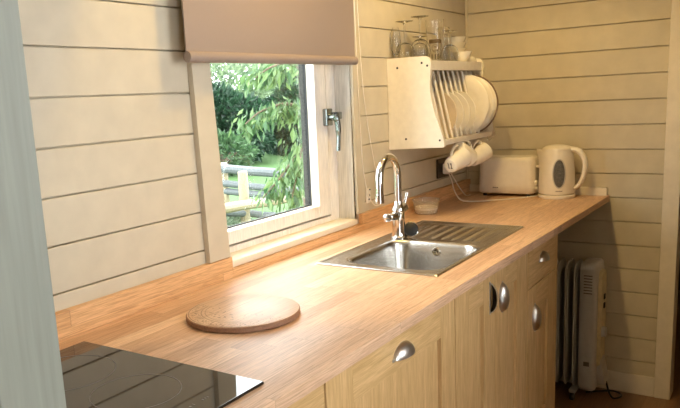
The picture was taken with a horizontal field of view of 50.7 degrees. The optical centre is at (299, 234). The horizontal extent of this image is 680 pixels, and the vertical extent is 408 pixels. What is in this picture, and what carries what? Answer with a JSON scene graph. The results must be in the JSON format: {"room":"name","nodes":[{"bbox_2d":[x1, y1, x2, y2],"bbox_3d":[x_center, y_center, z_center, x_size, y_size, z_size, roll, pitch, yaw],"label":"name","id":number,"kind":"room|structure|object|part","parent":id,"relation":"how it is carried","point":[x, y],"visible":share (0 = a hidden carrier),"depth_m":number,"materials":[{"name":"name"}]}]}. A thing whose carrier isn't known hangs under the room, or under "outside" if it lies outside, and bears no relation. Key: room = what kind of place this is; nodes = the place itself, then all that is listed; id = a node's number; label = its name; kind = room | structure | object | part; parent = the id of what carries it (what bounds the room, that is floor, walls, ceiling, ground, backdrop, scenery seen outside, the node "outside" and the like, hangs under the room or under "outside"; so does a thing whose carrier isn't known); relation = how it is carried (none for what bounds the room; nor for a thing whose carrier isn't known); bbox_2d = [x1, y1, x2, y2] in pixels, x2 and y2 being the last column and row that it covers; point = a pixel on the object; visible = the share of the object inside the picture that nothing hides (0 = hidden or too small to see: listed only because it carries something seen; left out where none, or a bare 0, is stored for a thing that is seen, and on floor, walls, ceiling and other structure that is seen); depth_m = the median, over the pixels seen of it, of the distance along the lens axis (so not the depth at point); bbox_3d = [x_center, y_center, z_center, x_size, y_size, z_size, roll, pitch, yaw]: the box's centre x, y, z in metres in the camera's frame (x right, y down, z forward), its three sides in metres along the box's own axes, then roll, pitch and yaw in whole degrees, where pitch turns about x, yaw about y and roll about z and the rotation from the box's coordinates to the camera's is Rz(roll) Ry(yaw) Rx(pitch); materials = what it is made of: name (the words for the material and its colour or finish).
{"room":"kitchen","nodes":[
{"label":"kitchen","id":0,"kind":"room"},
{"bbox_2d":[18,0,465,311],"bbox_3d":[-0.109,-0.168,2.282,0.152,2.263,6.982,4,13,34],"label":"wall","id":1,"kind":"structure","parent":0,"point":[108,83],"depth_m":1.70,"materials":[{"name":"beige paint"}]},
{"bbox_2d":[181,0,364,266],"bbox_3d":[-0.091,-0.473,2.241,0.148,1.026,0.901,4,13,34],"label":"window","id":2,"kind":"structure","parent":1,"relation":"in","point":[326,103],"depth_m":2.48,"materials":[{"name":"white paint"}]},
{"bbox_3d":[-0.109,-0.460,2.257,0.038,0.904,0.654,4,13,34],"label":"sash","id":3,"kind":"part","parent":2,"relation":"part of","materials":[{"name":"white paint"}]},
{"bbox_2d":[182,0,380,205],"bbox_3d":[0.007,-0.555,2.200,0.084,1.099,1.091,4,13,34],"label":"roller blind","id":4,"kind":"object","parent":2,"relation":"attached to","point":[318,32],"visible":0.86,"depth_m":2.05,"materials":[{"name":"brown fabric"}]},
{"bbox_3d":[0.233,-0.617,2.567,0.028,1.060,0.223,2,12,25],"label":"pull chain","id":5,"kind":"part","parent":4,"relation":"part of","materials":[{"name":"white plastic"}]},
{"bbox_3d":[-0.122,-0.474,2.268,0.066,0.990,0.775,4,13,34],"label":"frame","id":6,"kind":"part","parent":2,"relation":"part of","materials":[{"name":"white paint"}]},
{"bbox_3d":[-0.036,0.019,2.328,0.080,0.022,0.765,4,13,34],"label":"sill","id":7,"kind":"part","parent":2,"relation":"part of","materials":[{"name":"white paint"}]},
{"bbox_3d":[-0.137,-0.461,2.277,0.026,0.913,0.663,4,13,34],"label":"frame","id":8,"kind":"part","parent":2,"relation":"part of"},
{"bbox_3d":[0.124,-0.373,2.530,0.062,0.149,0.076,4,13,34],"label":"handle","id":9,"kind":"part","parent":2,"relation":"part of","materials":[{"name":"silver metal"}]},
{"bbox_2d":[365,188,370,202],"bbox_3d":[0.256,-0.148,2.680,0.011,0.056,0.030,4,13,34],"label":"holder","id":10,"kind":"object","parent":1,"relation":"attached to","point":[368,200],"visible":1,"depth_m":2.67,"materials":[{"name":"white plastic"}]},
{"bbox_2d":[387,56,495,149],"bbox_3d":[0.594,-0.545,2.938,0.231,0.355,0.566,4,13,34],"label":"plate rack","id":11,"kind":"object","parent":1,"relation":"attached to","point":[413,117],"visible":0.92,"depth_m":2.74,"materials":[{"name":"white paint"}]},
{"bbox_2d":[390,27,400,57],"bbox_3d":[0.367,-0.728,2.751,0.040,0.132,0.040,4,13,34],"label":"glass","id":12,"kind":"object","parent":11,"relation":"on","point":[395,41],"visible":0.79,"depth_m":2.73,"materials":[{"name":"clear glass"}]},
{"bbox_2d":[396,20,414,57],"bbox_3d":[0.406,-0.746,2.770,0.073,0.156,0.073,-11,13,-35],"label":"wine glass","id":13,"kind":"object","parent":11,"relation":"on","point":[406,49],"visible":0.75,"depth_m":2.75,"materials":[{"name":"clear glass"}]},
{"bbox_3d":[0.440,-0.498,2.716,0.231,0.348,0.016,4,13,34],"label":"panel","id":14,"kind":"part","parent":11,"relation":"part of","materials":[{"name":"white paint"}]},
{"bbox_2d":[411,15,429,56],"bbox_3d":[0.469,-0.764,2.798,0.079,0.174,0.079,4,13,34],"label":"wine glass","id":15,"kind":"object","parent":11,"relation":"on","point":[421,47],"visible":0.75,"depth_m":2.77,"materials":[{"name":"clear glass"}]},
{"bbox_2d":[425,19,443,60],"bbox_3d":[0.546,-0.783,2.895,0.074,0.168,0.074,4,13,34],"label":"pint glass","id":16,"kind":"object","parent":11,"relation":"on","point":[434,28],"visible":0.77,"depth_m":2.87,"materials":[{"name":"clear glass"}]},
{"bbox_2d":[433,91,456,136],"bbox_3d":[0.534,-0.472,2.825,0.186,0.186,0.025,4,13,34],"label":"plate","id":17,"kind":"object","parent":11,"relation":"in","point":[452,110],"visible":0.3,"depth_m":2.79,"materials":[{"name":"white ceramic"}]},
{"bbox_2d":[443,27,449,60],"bbox_3d":[0.599,-0.789,2.981,0.050,0.142,0.050,4,13,34],"label":"tumbler","id":18,"kind":"object","parent":11,"relation":"on","point":[446,43],"visible":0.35,"depth_m":2.96,"materials":[{"name":"clear glass"}]},
{"bbox_2d":[439,91,463,137],"bbox_3d":[0.567,-0.480,2.861,0.186,0.186,0.025,4,13,34],"label":"plate","id":19,"kind":"object","parent":11,"relation":"in","point":[460,113],"visible":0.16,"depth_m":2.82,"materials":[{"name":"beige ceramic"}]},
{"bbox_2d":[447,30,458,60],"bbox_3d":[0.625,-0.786,2.989,0.073,0.130,0.073,4,13,34],"label":"wine glass","id":20,"kind":"object","parent":11,"relation":"on","point":[452,52],"visible":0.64,"depth_m":2.96,"materials":[{"name":"clear glass"}]},
{"bbox_2d":[432,60,481,70],"bbox_3d":[0.564,-0.686,2.927,0.175,0.036,0.533,4,13,34],"label":"shelf","id":21,"kind":"object","parent":11,"relation":"attached to","point":[436,65],"depth_m":2.87,"materials":[{"name":"white paint"}]},
{"bbox_2d":[444,144,471,171],"bbox_3d":[0.621,-0.303,2.816,0.081,0.106,0.107,7,15,42],"label":"mug","id":22,"kind":"object","parent":11,"relation":"hanging from","point":[461,157],"visible":1,"depth_m":2.79,"materials":[{"name":"beige ceramic"}]},
{"bbox_3d":[0.609,-0.334,2.805,0.063,0.042,0.012,-12,14,-41],"label":"handle","id":23,"kind":"part","parent":22,"relation":"part of","materials":[{"name":"beige ceramic"}]},
{"bbox_2d":[448,91,469,136],"bbox_3d":[0.600,-0.489,2.896,0.186,0.186,0.025,4,13,34],"label":"plate","id":24,"kind":"object","parent":11,"relation":"in","point":[466,109],"visible":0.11,"depth_m":2.85,"materials":[{"name":"beige ceramic"}]},
{"bbox_2d":[438,75,488,134],"bbox_3d":[0.670,-0.545,3.013,0.256,0.255,0.029,5,13,34],"label":"dinner plate","id":25,"kind":"object","parent":11,"relation":"in","point":[476,91],"visible":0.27,"depth_m":2.97,"materials":[{"name":"beige ceramic"}]},
{"bbox_2d":[453,90,475,135],"bbox_3d":[0.633,-0.497,2.931,0.186,0.186,0.025,5,13,34],"label":"plate","id":26,"kind":"object","parent":11,"relation":"in","point":[467,97],"visible":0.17,"depth_m":2.89,"materials":[{"name":"beige ceramic"}]},
{"bbox_2d":[452,140,477,166],"bbox_3d":[0.666,-0.328,2.892,0.083,0.112,0.112,4,13,34],"label":"mug","id":27,"kind":"object","parent":11,"relation":"hanging from","point":[474,155],"visible":0.51,"depth_m":2.88,"materials":[{"name":"beige ceramic"}]},
{"bbox_2d":[458,51,471,60],"bbox_3d":[0.686,-0.752,3.029,0.080,0.042,0.080,4,13,34],"label":"bowl","id":28,"kind":"object","parent":11,"relation":"on","point":[463,56],"visible":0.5,"depth_m":3.00,"materials":[{"name":"beige ceramic"}]},
{"bbox_3d":[0.679,-0.396,2.913,0.024,0.020,0.533,4,13,34],"label":"rail","id":29,"kind":"part","parent":11,"relation":"part of","materials":[{"name":"white paint"}]},
{"bbox_3d":[0.748,-0.599,3.159,0.231,0.348,0.016,4,13,34],"label":"panel","id":30,"kind":"part","parent":11,"relation":"part of","materials":[{"name":"white paint"}]},
{"bbox_2d":[467,56,476,61],"bbox_3d":[0.727,-0.759,3.094,0.072,0.026,0.072,4,13,34],"label":"bowl","id":31,"kind":"object","parent":11,"relation":"on","point":[471,59],"visible":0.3,"depth_m":3.06,"materials":[{"name":"beige ceramic"}]},
{"bbox_2d":[464,74,493,134],"bbox_3d":[0.701,-0.553,3.050,0.256,0.255,0.029,5,13,34],"label":"dinner plate","id":32,"kind":"object","parent":11,"relation":"in","point":[488,91],"visible":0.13,"depth_m":2.99,"materials":[{"name":"beige ceramic"}]},
{"bbox_2d":[471,140,492,165],"bbox_3d":[0.747,-0.346,3.009,0.109,0.108,0.082,-8,12,-26],"label":"mug","id":33,"kind":"object","parent":11,"relation":"hanging from","point":[484,151],"visible":0.62,"depth_m":2.98,"materials":[{"name":"beige ceramic"}]},
{"bbox_3d":[0.737,-0.376,2.993,0.062,0.043,0.012,-10,13,-34],"label":"handle","id":34,"kind":"part","parent":33,"relation":"part of","materials":[{"name":"beige ceramic"}]},
{"bbox_2d":[472,74,497,133],"bbox_3d":[0.731,-0.562,3.087,0.257,0.256,0.030,5,13,34],"label":"dinner plate","id":35,"kind":"object","parent":11,"relation":"in","point":[494,93],"visible":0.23,"depth_m":3.03,"materials":[{"name":"beige ceramic"}]},
{"bbox_3d":[0.661,-0.758,3.081,0.108,0.036,0.108,4,13,34],"label":"bowl","id":36,"kind":"object","parent":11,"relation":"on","visible":0},
{"bbox_3d":[0.660,-0.781,3.077,0.108,0.036,0.108,4,13,34],"label":"bowl","id":37,"kind":"object","parent":36,"relation":"on","visible":0},
{"bbox_2d":[451,42,465,47],"bbox_3d":[0.659,-0.804,3.072,0.108,0.036,0.108,4,13,34],"label":"bowl","id":38,"kind":"object","parent":37,"relation":"on","point":[457,44],"visible":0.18,"depth_m":3.03,"materials":[{"name":"beige ceramic"}]},
{"bbox_2d":[450,36,465,42],"bbox_3d":[0.658,-0.827,3.068,0.108,0.036,0.108,4,13,34],"label":"bowl","id":39,"kind":"object","parent":38,"relation":"on","point":[459,38],"visible":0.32,"depth_m":3.02,"materials":[{"name":"beige ceramic"}]},
{"bbox_2d":[436,157,450,178],"bbox_3d":[0.653,-0.306,3.249,0.012,0.087,0.145,4,13,34],"label":"wall socket","id":40,"kind":"object","parent":1,"relation":"attached to","point":[439,162],"visible":0.45,"depth_m":3.21,"materials":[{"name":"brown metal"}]},
{"bbox_2d":[443,164,452,173],"bbox_3d":[0.667,-0.300,3.225,0.036,0.048,0.050,4,13,34],"label":"plug","id":41,"kind":"object","parent":40,"relation":"attached to","point":[445,171],"visible":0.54,"depth_m":3.21,"materials":[{"name":"white plastic"}]},
{"bbox_2d":[451,173,470,195],"bbox_3d":[0.742,-0.240,3.315,0.128,0.133,0.014,-9,12,-29],"label":"power flex","id":42,"kind":"object","parent":40,"relation":"attached to","point":[451,173],"visible":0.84,"depth_m":3.31,"materials":[{"name":"white plastic"}]},
{"bbox_2d":[463,0,670,376],"bbox_3d":[1.193,-0.424,3.263,0.975,2.263,0.092,4,13,34],"label":"wall","id":43,"kind":"structure","parent":0,"point":[591,76],"depth_m":3.15,"materials":[{"name":"beige paint"}]},
{"bbox_2d":[465,0,468,178],"bbox_3d":[0.786,-0.912,3.376,0.012,1.300,0.006,4,13,34],"label":"trim","id":44,"kind":"structure","parent":43,"relation":"attached to","point":[466,1],"depth_m":3.37,"materials":[{"name":"beige paint"}]},
{"bbox_2d":[470,184,607,195],"bbox_3d":[1.089,-0.211,3.317,0.626,0.036,0.020,4,13,34],"label":"trim","id":45,"kind":"structure","parent":43,"relation":"attached to","point":[598,191],"depth_m":3.18,"materials":[{"name":"white paint"}]},
{"bbox_2d":[559,370,653,396],"bbox_3d":[1.230,0.651,3.421,0.838,0.092,0.009,4,13,34],"label":"baseboard","id":46,"kind":"structure","parent":43,"relation":"attached to","point":[618,381],"depth_m":3.24,"materials":[{"name":"white paint"}]},
{"bbox_2d":[654,0,679,399],"bbox_3d":[1.575,-0.393,3.005,0.064,2.260,0.112,4,13,34],"label":"trim","id":47,"kind":"structure","parent":43,"relation":"attached to","point":[670,223],"depth_m":3.03,"materials":[{"name":"white paint"}]},
{"bbox_2d":[555,290,679,407],"bbox_3d":[0.961,1.059,1.771,2.650,0.060,6.900,4,13,34],"label":"floor","id":48,"kind":"structure","parent":0,"point":[582,399],"depth_m":3.20,"materials":[{"name":"laminate"}]},
{"bbox_2d":[0,0,65,407],"bbox_3d":[-0.469,0.323,0.385,0.040,2.030,0.830,4,13,34],"label":"door","id":49,"kind":"structure","parent":48,"relation":"on","point":[31,376],"depth_m":0.64,"materials":[{"name":"grey paint"}]},
{"bbox_2d":[287,384,324,407],"bbox_3d":[-0.559,0.804,1.031,0.570,0.872,1.394,4,13,34],"label":"base cabinet","id":50,"kind":"object","parent":48,"relation":"on","point":[315,399],"visible":0.02,"depth_m":1.33,"materials":[{"name":"brown wood"}]},
{"bbox_2d":[55,179,609,407],"bbox_3d":[0.049,0.130,1.829,0.656,0.087,3.714,4,13,34],"label":"countertop","id":51,"kind":"structure","parent":50,"relation":"on","point":[346,314],"depth_m":1.75,"materials":[{"name":"brown wood"}]},
{"bbox_2d":[60,341,263,407],"bbox_3d":[-0.343,0.270,1.272,0.480,0.006,0.292,4,13,34],"label":"cooktop","id":52,"kind":"object","parent":51,"relation":"in","point":[94,375],"visible":0.77,"depth_m":1.27,"materials":[{"name":"black glass"}]},
{"bbox_2d":[186,294,299,333],"bbox_3d":[-0.131,0.180,1.662,0.264,0.014,0.264,4,13,34],"label":"serving board","id":53,"kind":"object","parent":51,"relation":"on","point":[248,313],"visible":1,"depth_m":1.63,"materials":[{"name":"brown wood"}]},
{"bbox_2d":[375,154,408,238],"bbox_3d":[0.295,-0.123,2.373,0.059,0.295,0.212,4,13,34],"label":"mixer tap","id":54,"kind":"object","parent":51,"relation":"on","point":[397,216],"visible":1,"depth_m":2.41,"materials":[{"name":"silver metal"}]},
{"bbox_3d":[0.291,-0.178,2.348,0.025,0.177,0.183,3,12,29],"label":"spout","id":55,"kind":"part","parent":54,"relation":"part of","materials":[{"name":"silver metal"}]},
{"bbox_3d":[0.303,-0.060,2.412,0.051,0.031,0.030,-12,14,-39],"label":"knob","id":56,"kind":"part","parent":54,"relation":"part of","materials":[{"name":"silver metal"}]},
{"bbox_3d":[0.352,-0.108,2.438,0.049,0.073,0.032,-10,13,-32],"label":"lever","id":57,"kind":"part","parent":54,"relation":"part of","materials":[{"name":"silver metal"}]},
{"bbox_2d":[315,220,523,276],"bbox_3d":[0.423,0.092,2.351,0.395,0.135,0.766,4,13,34],"label":"sink","id":58,"kind":"object","parent":51,"relation":"in","point":[438,247],"visible":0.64,"depth_m":2.37,"materials":[{"name":"metal"}]},
{"bbox_2d":[405,221,418,236],"bbox_3d":[0.381,-0.019,2.451,0.052,0.050,0.040,-2,11,6],"label":"plug","id":59,"kind":"object","parent":58,"relation":"on","point":[411,228],"visible":0.9,"depth_m":2.44,"materials":[{"name":"black rubber"}]},
{"bbox_2d":[412,197,439,214],"bbox_3d":[0.515,-0.118,2.924,0.113,0.058,0.113,4,13,34],"label":"tub","id":60,"kind":"object","parent":51,"relation":"on","point":[419,209],"visible":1,"depth_m":2.90,"materials":[{"name":"plastic"}]},
{"bbox_2d":[449,174,537,201],"bbox_3d":[0.882,-0.220,3.192,0.418,0.122,0.105,-3,11,-1],"label":"power flex","id":61,"kind":"object","parent":51,"relation":"on","point":[449,174],"visible":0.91,"depth_m":3.17,"materials":[{"name":"white plastic"}]},
{"bbox_2d":[479,155,538,195],"bbox_3d":[0.972,-0.275,3.299,0.278,0.180,0.121,4,13,34],"label":"toaster","id":62,"kind":"object","parent":51,"relation":"on","point":[504,174],"visible":0.81,"depth_m":3.25,"materials":[{"name":"white plastic"}]},
{"bbox_2d":[537,144,587,199],"bbox_3d":[1.137,-0.279,3.134,0.156,0.233,0.191,-7,12,-22],"label":"electric kettle","id":63,"kind":"object","parent":51,"relation":"on","point":[556,161],"visible":1,"depth_m":3.09,"materials":[{"name":"white plastic"}]},
{"bbox_3d":[1.125,-0.384,3.130,0.127,0.024,0.127,4,13,34],"label":"lid","id":64,"kind":"part","parent":63,"relation":"part of","materials":[{"name":"white plastic"}]},
{"bbox_3d":[1.205,-0.289,3.095,0.076,0.188,0.030,4,13,34],"label":"handle","id":65,"kind":"part","parent":63,"relation":"part of","materials":[{"name":"white plastic"}]},
{"bbox_2d":[324,300,455,407],"bbox_3d":[0.022,0.617,1.848,0.594,0.872,0.640,4,13,34],"label":"base cabinet","id":66,"kind":"object","parent":48,"relation":"on","point":[416,368],"visible":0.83,"depth_m":1.68,"materials":[{"name":"brown wood"}]},
{"bbox_3d":[0.242,0.260,1.623,0.024,0.034,0.100,4,13,34],"label":"handle","id":67,"kind":"part","parent":66,"relation":"part of","materials":[{"name":"silver metal"}]},
{"bbox_2d":[454,253,527,407],"bbox_3d":[0.379,0.500,2.363,0.594,0.872,0.632,4,13,34],"label":"base cabinet","id":68,"kind":"object","parent":48,"relation":"on","point":[491,316],"visible":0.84,"depth_m":2.16,"materials":[{"name":"brown wood"}]},
{"bbox_3d":[0.505,0.497,2.079,0.020,0.762,0.312,4,13,34],"label":"door","id":69,"kind":"part","parent":68,"relation":"part of","materials":[{"name":"brown wood"}]},
{"bbox_3d":[0.573,0.184,2.104,0.024,0.100,0.034,4,13,34],"label":"handle","id":70,"kind":"part","parent":68,"relation":"part of","materials":[{"name":"silver metal"}]},
{"bbox_3d":[0.622,0.193,2.176,0.024,0.100,0.034,4,13,34],"label":"handle","id":71,"kind":"part","parent":68,"relation":"part of","materials":[{"name":"silver metal"}]},
{"bbox_3d":[0.682,0.439,2.334,0.020,0.762,0.314,4,13,34],"label":"door","id":72,"kind":"part","parent":68,"relation":"part of","materials":[{"name":"brown wood"}]},
{"bbox_2d":[526,234,557,407],"bbox_3d":[0.660,0.408,2.768,0.594,0.872,0.365,4,13,34],"label":"base cabinet","id":73,"kind":"object","parent":48,"relation":"on","point":[542,260],"visible":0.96,"depth_m":2.61,"materials":[{"name":"brown wood"}]},
{"bbox_3d":[0.823,0.291,2.486,0.024,0.104,0.034,4,13,34],"label":"handle","id":74,"kind":"part","parent":73,"relation":"part of","materials":[{"name":"silver metal"}]},
{"bbox_3d":[0.854,0.078,2.547,0.020,0.152,0.342,4,13,34],"label":"drawer","id":75,"kind":"part","parent":73,"relation":"part of","materials":[{"name":"brown wood"}]},
{"bbox_3d":[0.868,0.074,2.527,0.024,0.034,0.088,4,13,34],"label":"handle","id":76,"kind":"part","parent":73,"relation":"part of","materials":[{"name":"silver metal"}]},
{"bbox_3d":[0.747,0.375,2.914,0.570,0.872,0.020,4,13,34],"label":"panel","id":77,"kind":"part","parent":73,"relation":"part of","materials":[{"name":"brown wood"}]},
{"bbox_2d":[555,257,621,399],"bbox_3d":[1.242,0.417,3.215,0.381,0.628,0.195,4,13,34],"label":"radiator","id":78,"kind":"object","parent":48,"relation":"on","point":[581,331],"visible":0.66,"depth_m":3.16,"materials":[{"name":"white metal"}]},
{"bbox_3d":[1.330,0.366,3.158,0.015,0.439,0.103,4,13,34],"label":"control panel","id":79,"kind":"part","parent":78,"relation":"part of","materials":[{"name":"white plastic"}]},
{"bbox_3d":[1.377,0.686,3.227,0.144,0.082,0.090,-3,11,1],"label":"power cord","id":80,"kind":"part","parent":78,"relation":"part of","materials":[{"name":"black plastic"}]},
{"bbox_3d":[1.336,0.424,3.143,0.018,0.048,0.048,4,13,34],"label":"thermostat knob","id":81,"kind":"part","parent":78,"relation":"part of","materials":[{"name":"white plastic"}]},
{"bbox_2d":[678,261,679,289],"bbox_3d":[2.857,-0.721,4.371,2.650,2.260,0.080,4,13,34],"label":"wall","id":82,"kind":"structure","parent":0,"point":[679,261],"depth_m":4.78,"materials":[{"name":"beige wood"}]},
{"bbox_3d":[-1.538,0.205,4.981,0.106,0.900,0.109,4,13,34],"label":"fence post","id":83,"kind":"object","parent":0,"visible":0},
{"bbox_2d":[225,195,302,212],"bbox_3d":[-1.057,-0.143,5.862,0.105,0.532,5.986,2,12,24],"label":"fence rail","id":84,"kind":"object","parent":83,"relation":"attached to","point":[241,205],"visible":0.16,"depth_m":6.93,"materials":[{"name":"beige wood"}]},
{"label":"outside","id":85,"kind":"structure","parent":0,"visible":0},
{"bbox_2d":[227,140,303,224],"bbox_3d":[-9.571,-3.331,28.194,44.840,0.280,46.000,4,13,34],"label":"ground","id":86,"kind":"structure","parent":85,"point":[268,161],"depth_m":13.40,"materials":[{"name":"green plant"}]},
{"bbox_2d":[221,162,229,202],"bbox_3d":[-0.950,-0.536,9.059,0.113,0.760,0.116,4,13,34],"label":"fence post","id":87,"kind":"object","parent":86,"relation":"on","point":[224,175],"visible":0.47,"depth_m":9.00,"materials":[{"name":"beige wood"}]},
{"bbox_2d":[223,188,278,197],"bbox_3d":[-2.607,-0.742,9.474,6.421,0.743,0.088,0,11,16],"label":"fence rail","id":88,"kind":"object","parent":87,"relation":"attached to","point":[229,191],"visible":0.02,"depth_m":8.95,"materials":[{"name":"grey wood"}]},
{"bbox_2d":[221,164,285,177],"bbox_3d":[-2.394,-0.964,9.190,6.160,0.747,0.116,-1,11,11],"label":"fence rail","id":89,"kind":"object","parent":87,"relation":"attached to","point":[232,169],"visible":0.13,"depth_m":8.83,"materials":[{"name":"grey wood"}]},
{"bbox_2d":[222,180,298,192],"bbox_3d":[-2.590,-0.850,9.370,6.456,0.852,0.088,0,11,14],"label":"fence rail","id":90,"kind":"object","parent":87,"relation":"attached to","point":[226,183],"visible":0.02,"depth_m":8.88,"materials":[{"name":"grey wood"}]},
{"bbox_2d":[217,129,259,176],"bbox_3d":[-1.458,-1.597,14.023,1.664,1.150,1.454,4,13,34],"label":"shrub","id":91,"kind":"object","parent":86,"relation":"on","point":[242,158],"visible":0.42,"depth_m":13.69,"materials":[{"name":"green plant"}]},
{"bbox_2d":[226,216,254,226],"bbox_3d":[-0.827,-0.098,7.322,0.936,0.478,0.836,-6,11,-15],"label":"shrub","id":92,"kind":"object","parent":86,"relation":"on","point":[231,220],"visible":0.05,"depth_m":7.20,"materials":[{"name":"green plant"}]},
{"bbox_2d":[216,89,265,144],"bbox_3d":[-1.760,-3.226,20.603,2.563,1.970,2.871,4,13,34],"label":"shrub","id":93,"kind":"object","parent":86,"relation":"on","point":[236,89],"visible":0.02,"depth_m":20.11,"materials":[{"name":"green plant"}]},
{"bbox_2d":[210,63,273,120],"bbox_3d":[-2.815,-4.970,25.474,5.369,3.720,4.717,-6,11,-17],"label":"tree","id":94,"kind":"object","parent":86,"relation":"on","point":[239,69],"visible":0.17,"depth_m":24.89,"materials":[{"name":"green plant"}]},
{"bbox_2d":[238,171,250,222],"bbox_3d":[-0.562,-0.248,7.321,0.106,0.810,0.109,4,13,34],"label":"fence post","id":95,"kind":"object","parent":86,"relation":"on","point":[243,187],"visible":0.57,"depth_m":7.24,"materials":[{"name":"beige wood"}]},
{"bbox_2d":[226,210,278,217],"bbox_3d":[-0.715,-0.233,7.145,0.084,0.413,1.612,7,15,43],"label":"fence rail","id":96,"kind":"object","parent":95,"relation":"attached to","point":[253,213],"visible":0.29,"depth_m":7.35,"materials":[{"name":"grey wood"}]},
{"bbox_2d":[212,81,277,164],"bbox_3d":[-1.888,-2.505,16.412,2.521,2.136,2.616,-6,11,-13],"label":"shrub","id":97,"kind":"object","parent":86,"relation":"on","point":[226,99],"visible":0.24,"depth_m":15.79,"materials":[{"name":"green plant"}]},
{"bbox_2d":[211,63,296,95],"bbox_3d":[-3.015,-7.940,37.481,5.696,5.323,10.743,4,13,34],"label":"tree","id":98,"kind":"object","parent":86,"relation":"on","point":[219,63],"visible":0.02,"depth_m":37.06,"materials":[{"name":"green plant"}]},
{"bbox_2d":[228,64,304,213],"bbox_3d":[0.007,-0.771,5.680,0.753,2.212,1.634,2,12,22],"label":"cherry tree","id":99,"kind":"object","parent":86,"relation":"on","point":[294,199],"visible":0.63,"depth_m":5.32,"materials":[{"name":"green plant"}]},
{"bbox_2d":[257,75,300,155],"bbox_3d":[0.142,-3.164,18.550,3.179,2.427,2.960,-6,11,-15],"label":"shrub","id":100,"kind":"object","parent":86,"relation":"on","point":[277,96],"visible":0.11,"depth_m":17.96,"materials":[{"name":"green plant"}]}
]}

